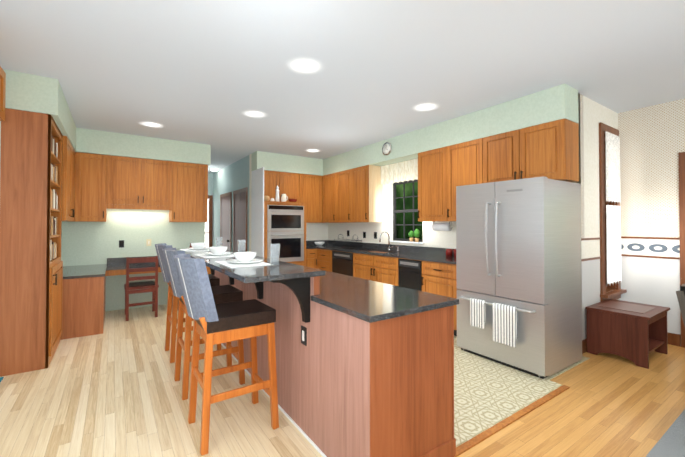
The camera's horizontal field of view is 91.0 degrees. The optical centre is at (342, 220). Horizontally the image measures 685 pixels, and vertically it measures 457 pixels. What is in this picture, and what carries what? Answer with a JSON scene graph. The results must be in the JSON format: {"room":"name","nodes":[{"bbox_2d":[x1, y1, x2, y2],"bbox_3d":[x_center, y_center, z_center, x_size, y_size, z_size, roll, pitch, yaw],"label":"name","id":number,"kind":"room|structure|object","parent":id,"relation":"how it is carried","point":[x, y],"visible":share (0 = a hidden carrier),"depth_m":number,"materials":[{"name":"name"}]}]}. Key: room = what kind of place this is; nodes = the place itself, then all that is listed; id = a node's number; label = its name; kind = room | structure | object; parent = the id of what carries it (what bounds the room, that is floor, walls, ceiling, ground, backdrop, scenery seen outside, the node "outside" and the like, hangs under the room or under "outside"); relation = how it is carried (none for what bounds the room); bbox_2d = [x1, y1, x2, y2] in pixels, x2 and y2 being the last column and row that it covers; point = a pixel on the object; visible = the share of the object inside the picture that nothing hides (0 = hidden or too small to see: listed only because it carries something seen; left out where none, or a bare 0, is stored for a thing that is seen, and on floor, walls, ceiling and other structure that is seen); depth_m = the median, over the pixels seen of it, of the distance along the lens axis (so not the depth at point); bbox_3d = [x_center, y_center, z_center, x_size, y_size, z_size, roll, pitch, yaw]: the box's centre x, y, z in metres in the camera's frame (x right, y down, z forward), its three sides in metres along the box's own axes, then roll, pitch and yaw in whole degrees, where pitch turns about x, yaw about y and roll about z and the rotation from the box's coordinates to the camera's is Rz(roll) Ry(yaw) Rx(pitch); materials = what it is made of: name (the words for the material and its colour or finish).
{"room":"kitchen","nodes":[
{"label":"kitchen","id":0,"kind":"room"},
{"bbox_2d":[0,121,0,161],"bbox_3d":[-1.661,-0.017,0.844,0.120,2.750,9.870,1,-1,-34],"label":"wall","id":1,"kind":"structure","parent":0,"point":[0,141],"depth_m":3.01,"materials":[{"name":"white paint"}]},
{"bbox_2d":[0,66,5,120],"bbox_3d":[-2.720,-1.105,2.551,0.035,0.430,1.060,1,-1,-34],"label":"frame","id":2,"kind":"object","parent":1,"relation":"attached to","point":[2,91],"visible":0.95,"depth_m":2.94,"materials":[{"name":"brown wood"}]},
{"bbox_2d":[3,69,75,151],"bbox_3d":[-3.528,-1.177,4.052,0.389,0.345,2.249,1,-1,-34],"label":"soffit","id":3,"kind":"structure","parent":1,"relation":"attached to","point":[33,93],"depth_m":3.16,"materials":[{"name":"green paint"}]},
{"bbox_2d":[62,136,81,221],"bbox_3d":[-3.676,-0.497,4.309,0.440,1.000,1.050,1,-1,-34],"label":"upper cabinet","id":4,"kind":"object","parent":1,"relation":"attached to","point":[71,160],"depth_m":4.41,"materials":[{"name":"brown wood"}]},
{"bbox_2d":[61,154,327,310],"bbox_3d":[-2.361,0.054,6.266,4.830,2.750,0.120,1,-1,-34],"label":"wall","id":5,"kind":"structure","parent":0,"point":[88,243],"depth_m":5.45,"materials":[{"name":"green paint"}]},
{"bbox_2d":[82,153,113,221],"bbox_3d":[-3.732,-0.487,5.039,0.450,1.000,0.369,1,-1,-34],"label":"upper cabinet","id":6,"kind":"object","parent":5,"relation":"attached to","point":[95,187],"depth_m":4.97,"materials":[{"name":"brown wood"}]},
{"bbox_2d":[119,240,123,247],"bbox_3d":[-3.535,0.370,5.383,0.070,0.115,0.008,1,-1,-34],"label":"outlet","id":7,"kind":"object","parent":5,"relation":"attached to","point":[121,243],"depth_m":5.38,"materials":[{"name":"black plastic"}]},
{"bbox_2d":[114,156,173,207],"bbox_3d":[-3.251,-0.613,5.406,0.880,0.740,0.307,1,-1,-34],"label":"upper cabinet","id":8,"kind":"object","parent":5,"relation":"attached to","point":[138,182],"depth_m":5.29,"materials":[{"name":"brown wood"}]},
{"bbox_2d":[76,128,210,165],"bbox_3d":[-3.150,-1.158,5.483,1.844,0.345,0.309,1,-1,-34],"label":"soffit","id":9,"kind":"object","parent":8,"relation":"on","point":[108,143],"visible":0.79,"depth_m":5.28,"materials":[{"name":"green paint"}]},
{"bbox_2d":[146,239,150,245],"bbox_3d":[-3.221,0.363,5.597,0.070,0.115,0.008,1,-1,-34],"label":"outlet","id":10,"kind":"object","parent":5,"relation":"attached to","point":[148,241],"depth_m":5.59,"materials":[{"name":"beige plastic"}]},
{"bbox_2d":[166,162,207,221],"bbox_3d":[-2.680,-0.477,5.793,0.626,1.000,0.307,1,-1,-34],"label":"upper cabinet","id":11,"kind":"object","parent":5,"relation":"attached to","point":[190,180],"depth_m":5.68,"materials":[{"name":"brown wood"}]},
{"bbox_2d":[299,174,322,222],"bbox_3d":[-0.738,-0.460,7.104,0.540,1.000,0.327,1,-1,-34],"label":"upper cabinet","id":12,"kind":"object","parent":5,"relation":"attached to","point":[310,186],"depth_m":7.01,"materials":[{"name":"brown wood"}]},
{"bbox_2d":[306,240,325,246],"bbox_3d":[-0.695,0.479,7.305,0.850,0.100,0.021,1,-1,-34],"label":"backsplash","id":13,"kind":"structure","parent":5,"relation":"attached to","point":[308,243],"depth_m":7.31,"materials":[{"name":"black stone"}]},
{"bbox_2d":[208,173,212,246],"bbox_3d":[-3.885,0.089,8.918,0.810,2.750,0.120,1,-1,-34],"label":"wall","id":14,"kind":"structure","parent":0,"point":[210,175],"depth_m":9.08,"materials":[{"name":"paint"}]},
{"bbox_2d":[205,195,212,246],"bbox_3d":[-3.780,0.388,8.886,0.660,2.150,0.042,1,-1,-34],"label":"door","id":15,"kind":"structure","parent":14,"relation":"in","point":[208,231],"depth_m":9.03,"materials":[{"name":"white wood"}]},
{"bbox_2d":[213,155,248,251],"bbox_3d":[-2.663,0.076,7.977,0.120,2.750,3.050,1,-1,-34],"label":"wall","id":16,"kind":"structure","parent":0,"point":[234,176],"depth_m":7.84,"materials":[{"name":"paint"}]},
{"bbox_2d":[220,187,247,251],"bbox_3d":[-2.509,0.391,7.582,0.067,2.110,2.020,1,-1,-34],"label":"door","id":17,"kind":"structure","parent":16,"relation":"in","point":[240,199],"depth_m":7.45,"materials":[{"name":"grey wood"}]},
{"bbox_2d":[0,304,684,456],"bbox_3d":[0.067,1.446,3.775,6.300,0.100,13.040,1,-1,-34],"label":"floor","id":18,"kind":"structure","parent":0,"point":[114,389],"depth_m":2.45,"materials":[{"name":"brown wood"}]},
{"bbox_2d":[0,108,62,376],"bbox_3d":[-3.147,0.192,3.477,0.388,2.400,0.900,1,-1,-34],"label":"bookcase","id":19,"kind":"object","parent":18,"relation":"on","point":[31,284],"visible":0.98,"depth_m":3.10,"materials":[{"name":"brown wood"}]},
{"bbox_2d":[50,135,57,260],"bbox_3d":[-3.143,-0.242,3.468,0.237,1.304,0.752,1,-1,-34],"label":"books","id":20,"kind":"object","parent":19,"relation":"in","point":[54,202],"visible":0.21,"depth_m":3.62,"materials":[{"name":"beige paper"}]},
{"bbox_2d":[60,256,210,339],"bbox_3d":[-3.035,0.996,4.904,2.193,0.830,1.345,1,-1,-34],"label":"desk","id":21,"kind":"object","parent":18,"relation":"on","point":[83,305],"depth_m":4.12,"materials":[{"name":"brown wood"}]},
{"bbox_2d":[124,256,158,320],"bbox_3d":[-2.984,0.962,4.993,0.420,0.902,0.482,1,-1,-34],"label":"desk chair","id":22,"kind":"object","parent":18,"relation":"on","point":[142,287],"visible":0.96,"depth_m":4.85,"materials":[{"name":"brown wood"}]},
{"bbox_2d":[155,243,220,362],"bbox_3d":[-1.645,0.819,3.561,0.609,1.151,0.440,1,-1,-34],"label":"bar stool","id":23,"kind":"object","parent":18,"relation":"on","point":[171,324],"visible":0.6,"depth_m":3.36,"materials":[{"name":"brown wood"}]},
{"bbox_2d":[162,248,244,399],"bbox_3d":[-1.194,0.810,2.864,0.609,1.151,0.440,1,-1,-34],"label":"bar stool","id":24,"kind":"object","parent":18,"relation":"on","point":[224,293],"visible":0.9,"depth_m":2.77,"materials":[{"name":"brown wood"}]},
{"bbox_2d":[174,254,278,455],"bbox_3d":[-0.790,0.802,2.244,0.609,1.151,0.440,1,-1,-34],"label":"bar stool","id":25,"kind":"object","parent":18,"relation":"on","point":[220,323],"visible":1,"depth_m":2.11,"materials":[{"name":"brown wood"}]},
{"bbox_2d":[646,409,684,456],"bbox_3d":[3.169,1.358,1.134,3.050,0.006,2.940,1,-1,-34],"label":"dining rug","id":26,"kind":"object","parent":18,"relation":"on","point":[670,442],"visible":1,"depth_m":2.08,"materials":[{"name":"grey fabric"}]},
{"bbox_2d":[676,284,684,326],"bbox_3d":[2.292,0.872,1.859,0.461,0.982,0.536,0,-1,-27],"label":"dining chair","id":27,"kind":"object","parent":26,"relation":"on","point":[680,294],"visible":1,"depth_m":1.97,"materials":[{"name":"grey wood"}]},
{"bbox_2d":[0,0,684,172],"bbox_3d":[0.067,-1.403,3.813,6.300,0.100,13.040,1,-1,-34],"label":"ceiling","id":28,"kind":"structure","parent":0,"point":[209,72],"depth_m":2.88,"materials":[{"name":"white paint"}]},
{"bbox_2d":[139,121,159,126],"bbox_3d":[-2.648,-1.335,4.672,0.520,0.001,0.520,1,-1,-34],"label":"recessed light","id":29,"kind":"object","parent":28,"relation":"in","point":[154,124],"visible":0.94,"depth_m":4.66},
{"bbox_2d":[244,110,261,117],"bbox_3d":[-1.099,-1.341,4.227,0.520,0.001,0.520,1,-1,-34],"label":"recessed light","id":30,"kind":"object","parent":28,"relation":"in","point":[255,113],"visible":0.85,"depth_m":4.20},
{"bbox_2d":[290,56,318,74],"bbox_3d":[-0.326,-1.357,2.951,0.520,0.001,0.520,1,-1,-34],"label":"recessed light","id":31,"kind":"object","parent":28,"relation":"in","point":[305,66],"visible":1,"depth_m":2.96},
{"bbox_2d":[411,102,437,109],"bbox_3d":[0.984,-1.344,3.976,0.520,0.001,0.520,1,-1,-34],"label":"recessed light","id":32,"kind":"object","parent":28,"relation":"in","point":[425,107],"visible":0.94,"depth_m":3.96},
{"bbox_2d":[323,84,578,174],"bbox_3d":[0.934,-1.158,5.458,0.309,0.345,4.949,1,-1,-34],"label":"wall","id":33,"kind":"structure","parent":0,"point":[558,102],"depth_m":4.18,"materials":[{"name":"green paint"}]},
{"bbox_2d":[382,142,391,155],"bbox_3d":[0.720,-1.167,5.465,0.035,0.210,0.210,1,-1,-34],"label":"wall clock","id":34,"kind":"object","parent":33,"relation":"attached to","point":[386,148],"visible":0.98,"depth_m":5.45,"materials":[{"name":"silver metal"}]},
{"bbox_2d":[381,158,417,184],"bbox_3d":[0.997,-0.798,5.534,0.039,0.355,1.120,1,-1,-34],"label":"valance","id":35,"kind":"object","parent":33,"relation":"hanging from","point":[403,171],"visible":0.69,"depth_m":5.58,"materials":[{"name":"fabric"}]},
{"bbox_2d":[328,93,581,258],"bbox_3d":[1.070,0.045,5.626,0.120,2.750,5.040,1,-1,-34],"label":"wall","id":36,"kind":"structure","parent":0,"point":[438,239],"depth_m":5.93,"materials":[{"name":"beige paint"}]},
{"bbox_2d":[323,165,382,222],"bbox_3d":[0.057,-0.465,6.714,0.333,1.000,1.868,1,-1,-34],"label":"upper cabinet","id":37,"kind":"object","parent":36,"relation":"attached to","point":[355,195],"depth_m":6.20,"materials":[{"name":"brown wood"}]},
{"bbox_2d":[326,240,453,254],"bbox_3d":[0.815,0.460,5.863,0.022,0.100,4.107,1,-1,-34],"label":"backsplash","id":38,"kind":"structure","parent":36,"relation":"attached to","point":[381,247],"depth_m":5.68,"materials":[{"name":"black stone"}]},
{"bbox_2d":[390,179,423,243],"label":"window","id":39,"kind":"structure","parent":36,"relation":"in","point":[401,240],"depth_m":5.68,"materials":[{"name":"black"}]},
{"bbox_2d":[408,229,419,241],"bbox_3d":[1.149,0.232,5.400,0.100,0.210,0.220,1,-1,-34],"label":"plants","id":40,"kind":"object","parent":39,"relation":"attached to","point":[415,233],"visible":0.96,"depth_m":5.34,"materials":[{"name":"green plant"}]},
{"bbox_2d":[418,119,578,221],"bbox_3d":[1.773,-0.498,4.195,0.333,1.000,1.930,1,-1,-34],"label":"upper cabinet","id":41,"kind":"object","parent":36,"relation":"attached to","point":[549,150],"depth_m":3.91,"materials":[{"name":"brown wood"}]},
{"bbox_2d":[432,221,452,230],"bbox_3d":[1.419,0.076,4.793,0.116,0.131,0.300,1,-1,-34],"label":"paper towel holder","id":42,"kind":"object","parent":41,"relation":"attached to","point":[442,226],"visible":1,"depth_m":4.73,"materials":[{"name":"white paper"}]},
{"bbox_2d":[454,335,589,456],"bbox_3d":[-0.093,1.402,4.580,2.960,0.010,5.190,1,-1,-34],"label":"floor","id":43,"kind":"structure","parent":0,"point":[491,398],"depth_m":2.67,"materials":[{"name":"beige tile"}]},
{"bbox_2d":[251,167,306,265],"bbox_3d":[-1.225,0.233,6.545,0.881,2.400,0.688,1,-1,-34],"label":"tall cabinet","id":44,"kind":"object","parent":43,"relation":"on","point":[283,224],"visible":0.54,"depth_m":6.36,"materials":[{"name":"brown wood"}]},
{"bbox_2d":[264,185,296,201],"bbox_3d":[-1.184,-0.515,6.421,0.687,0.320,0.170,1,-1,-34],"label":"pottery","id":45,"kind":"object","parent":44,"relation":"in","point":[283,197],"visible":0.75,"depth_m":6.37,"materials":[{"name":"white ceramic"}]},
{"bbox_2d":[251,151,322,175],"bbox_3d":[-1.100,-1.140,6.880,1.449,0.345,0.309,1,-1,-34],"label":"soffit","id":46,"kind":"structure","parent":44,"relation":"on","point":[268,161],"depth_m":6.68,"materials":[{"name":"green paint"}]},
{"bbox_2d":[306,247,313,267],"bbox_3d":[-0.768,0.993,6.877,0.254,0.879,0.636,1,-1,-34],"label":"base cabinet","id":47,"kind":"object","parent":43,"relation":"on","point":[309,250],"depth_m":6.58,"materials":[{"name":"brown wood"}]},
{"bbox_2d":[314,247,329,270],"bbox_3d":[-0.115,0.989,6.618,0.701,0.879,0.558,1,-1,-34],"label":"base cabinet","id":48,"kind":"object","parent":43,"relation":"on","point":[321,256],"depth_m":6.54,"materials":[{"name":"brown wood"}]},
{"bbox_2d":[210,251,458,456],"bbox_3d":[-0.580,0.866,3.008,0.887,1.040,3.112,1,-1,-34],"label":"kitchen island","id":49,"kind":"object","parent":43,"relation":"on","point":[364,367],"depth_m":1.89,"materials":[{"name":"brown wood"}]},
{"bbox_2d":[176,248,323,283],"bbox_3d":[-1.057,0.331,3.012,0.495,0.030,2.660,1,-1,-34],"label":"island countertop","id":50,"kind":"structure","parent":49,"relation":"on","point":[255,274],"depth_m":2.10,"materials":[{"name":"grey stone"}]},
{"bbox_2d":[180,237,222,251],"bbox_3d":[-1.577,0.251,3.750,0.356,0.148,0.496,1,-1,-34],"label":"place setting","id":51,"kind":"object","parent":50,"relation":"on","point":[198,247],"visible":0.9,"depth_m":3.69,"materials":[{"name":"white ceramic"}]},
{"bbox_2d":[194,240,245,257],"bbox_3d":[-1.112,0.241,3.050,0.336,0.148,0.496,1,-1,-34],"label":"place setting","id":52,"kind":"object","parent":50,"relation":"on","point":[217,252],"visible":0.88,"depth_m":3.00,"materials":[{"name":"white ceramic"}]},
{"bbox_2d":[215,244,279,267],"bbox_3d":[-0.687,0.233,2.408,0.316,0.148,0.516,1,-1,-34],"label":"place setting","id":53,"kind":"object","parent":50,"relation":"on","point":[245,259],"visible":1,"depth_m":2.36,"materials":[{"name":"white ceramic"}]},
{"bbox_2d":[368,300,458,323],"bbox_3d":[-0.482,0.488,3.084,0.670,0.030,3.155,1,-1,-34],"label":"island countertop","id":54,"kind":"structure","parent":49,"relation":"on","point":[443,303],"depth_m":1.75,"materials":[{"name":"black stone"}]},
{"bbox_2d":[330,251,349,275],"bbox_3d":[0.270,0.983,6.107,0.641,0.879,0.720,1,-1,-34],"label":"dishwasher","id":55,"kind":"object","parent":43,"relation":"on","point":[339,260],"depth_m":5.99,"materials":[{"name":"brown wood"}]},
{"bbox_2d":[350,251,393,284],"bbox_3d":[0.744,0.973,5.411,0.641,0.879,1.096,1,-1,-34],"label":"base cabinet","id":56,"kind":"object","parent":43,"relation":"on","point":[378,268],"depth_m":5.24,"materials":[{"name":"brown wood"}]},
{"bbox_2d":[314,243,455,262],"bbox_3d":[0.557,0.522,5.686,0.647,0.030,4.107,1,-1,-34],"label":"countertop","id":57,"kind":"structure","parent":56,"relation":"on","point":[329,246],"depth_m":5.24,"materials":[{"name":"black stone"}]},
{"bbox_2d":[314,242,324,245],"bbox_3d":[-0.488,0.489,7.161,0.230,0.075,0.230,1,-1,-34],"label":"bowl","id":58,"kind":"object","parent":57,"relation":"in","point":[319,243],"visible":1,"depth_m":7.08,"materials":[{"name":"white ceramic"}]},
{"bbox_2d":[334,234,361,247],"bbox_3d":[0.103,0.393,6.560,0.308,0.250,0.508,1,-1,-34],"label":"dish rack","id":59,"kind":"object","parent":57,"relation":"in","point":[344,245],"visible":1,"depth_m":6.52,"materials":[{"name":"black metal"}]},
{"bbox_2d":[446,249,450,256],"bbox_3d":[1.479,0.441,4.665,0.090,0.105,0.088,1,-1,-34],"label":"canisters","id":60,"kind":"object","parent":57,"relation":"in","point":[449,252],"depth_m":4.63,"materials":[{"name":"red ceramic"}]},
{"bbox_2d":[451,249,455,256],"bbox_3d":[1.557,0.443,4.586,0.084,0.100,0.082,1,-1,-34],"label":"canisters","id":61,"kind":"object","parent":57,"relation":"in","point":[452,250],"depth_m":4.62,"materials":[{"name":"red ceramic"}]},
{"bbox_2d":[394,255,417,289],"bbox_3d":[1.175,0.965,4.778,0.641,0.879,0.564,1,-1,-34],"label":"dishwasher","id":62,"kind":"object","parent":43,"relation":"on","point":[405,270],"depth_m":4.65,"materials":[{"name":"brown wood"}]},
{"bbox_2d":[418,259,449,296],"bbox_3d":[1.456,0.960,4.366,0.641,0.879,0.564,1,-1,-34],"label":"base cabinet","id":63,"kind":"object","parent":43,"relation":"on","point":[427,269],"depth_m":4.26,"materials":[{"name":"brown wood"}]},
{"bbox_2d":[450,263,456,335],"bbox_3d":[1.642,0.956,4.093,0.641,0.879,0.222,1,-1,-34],"label":"base cabinet","id":64,"kind":"object","parent":43,"relation":"on","point":[453,281],"depth_m":4.00,"materials":[{"name":"brown wood"}]},
{"bbox_2d":[456,176,581,378],"bbox_3d":[1.772,0.507,3.473,0.857,1.770,0.900,1,-1,-34],"label":"fridge","id":65,"kind":"object","parent":43,"relation":"on","point":[518,243],"visible":0.98,"depth_m":3.16,"materials":[{"name":"silver metal"}]},
{"bbox_2d":[470,298,485,328],"bbox_3d":[1.356,0.922,3.365,0.040,0.272,0.150,1,-1,-34],"label":"hanging towel","id":66,"kind":"object","parent":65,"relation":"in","point":[477,312],"visible":0.98,"depth_m":3.35,"materials":[{"name":"white fabric"}]},
{"bbox_2d":[493,303,517,347],"bbox_3d":[1.513,0.964,3.133,0.040,0.362,0.220,1,-1,-34],"label":"hanging towel","id":67,"kind":"object","parent":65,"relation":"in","point":[505,324],"visible":0.98,"depth_m":3.11,"materials":[{"name":"white fabric"}]},
{"bbox_2d":[576,94,619,339],"bbox_3d":[2.963,0.023,3.940,1.350,2.750,0.120,1,-1,-34],"label":"wall","id":68,"kind":"structure","parent":0,"point":[593,114],"depth_m":3.72,"materials":[{"name":"paint"}]},
{"bbox_2d":[582,338,586,353],"bbox_3d":[2.707,1.330,3.665,0.625,0.130,0.016,1,-1,-34],"label":"baseboard","id":69,"kind":"structure","parent":68,"relation":"attached to","point":[584,342],"depth_m":3.55,"materials":[{"name":"brown wood"}]},
{"bbox_2d":[586,122,669,368],"bbox_3d":[3.116,0.133,3.704,1.060,2.525,0.640,1,-1,-34],"label":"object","id":70,"kind":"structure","parent":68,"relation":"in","point":[635,333],"depth_m":3.48,"materials":[{"name":"brown wood"}]},
{"bbox_2d":[605,131,620,203],"bbox_3d":[3.211,-0.616,3.992,0.450,0.830,0.018,1,-1,-34],"label":"lace valance","id":71,"kind":"object","parent":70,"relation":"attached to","point":[613,185],"visible":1,"depth_m":3.99,"materials":[{"name":"white fabric"}]},
{"bbox_2d":[606,205,621,285],"bbox_3d":[3.211,0.289,3.981,0.450,0.940,0.021,1,-1,-34],"label":"curtain","id":72,"kind":"object","parent":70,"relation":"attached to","point":[613,248],"visible":1,"depth_m":3.98,"materials":[{"name":"white fabric"}]},
{"bbox_2d":[581,236,679,260],"bbox_3d":[3.107,0.308,3.635,1.210,0.242,0.540,1,-1,-34],"label":"trim","id":73,"kind":"structure","parent":68,"relation":"attached to","point":[594,258],"depth_m":3.86,"materials":[{"name":"brown wood"}]},
{"bbox_2d":[618,99,684,334],"bbox_3d":[4.865,0.001,2.241,0.120,2.750,4.830,1,-1,-34],"label":"wall","id":74,"kind":"structure","parent":0,"point":[652,142],"depth_m":3.94,"materials":[{"name":"white paint"}]},
{"bbox_2d":[667,332,680,346],"bbox_3d":[3.606,1.334,3.951,0.016,0.130,0.523,1,-1,-34],"label":"baseboard","id":75,"kind":"structure","parent":74,"relation":"attached to","point":[674,339],"depth_m":3.77,"materials":[{"name":"brown wood"}]},
{"bbox_2d":[678,152,684,347],"bbox_3d":[4.100,0.313,3.331,0.132,2.155,1.070,1,-1,-34],"label":"door","id":76,"kind":"structure","parent":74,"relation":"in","point":[681,155],"depth_m":3.72,"materials":[{"name":"brown wood"}]}
]}

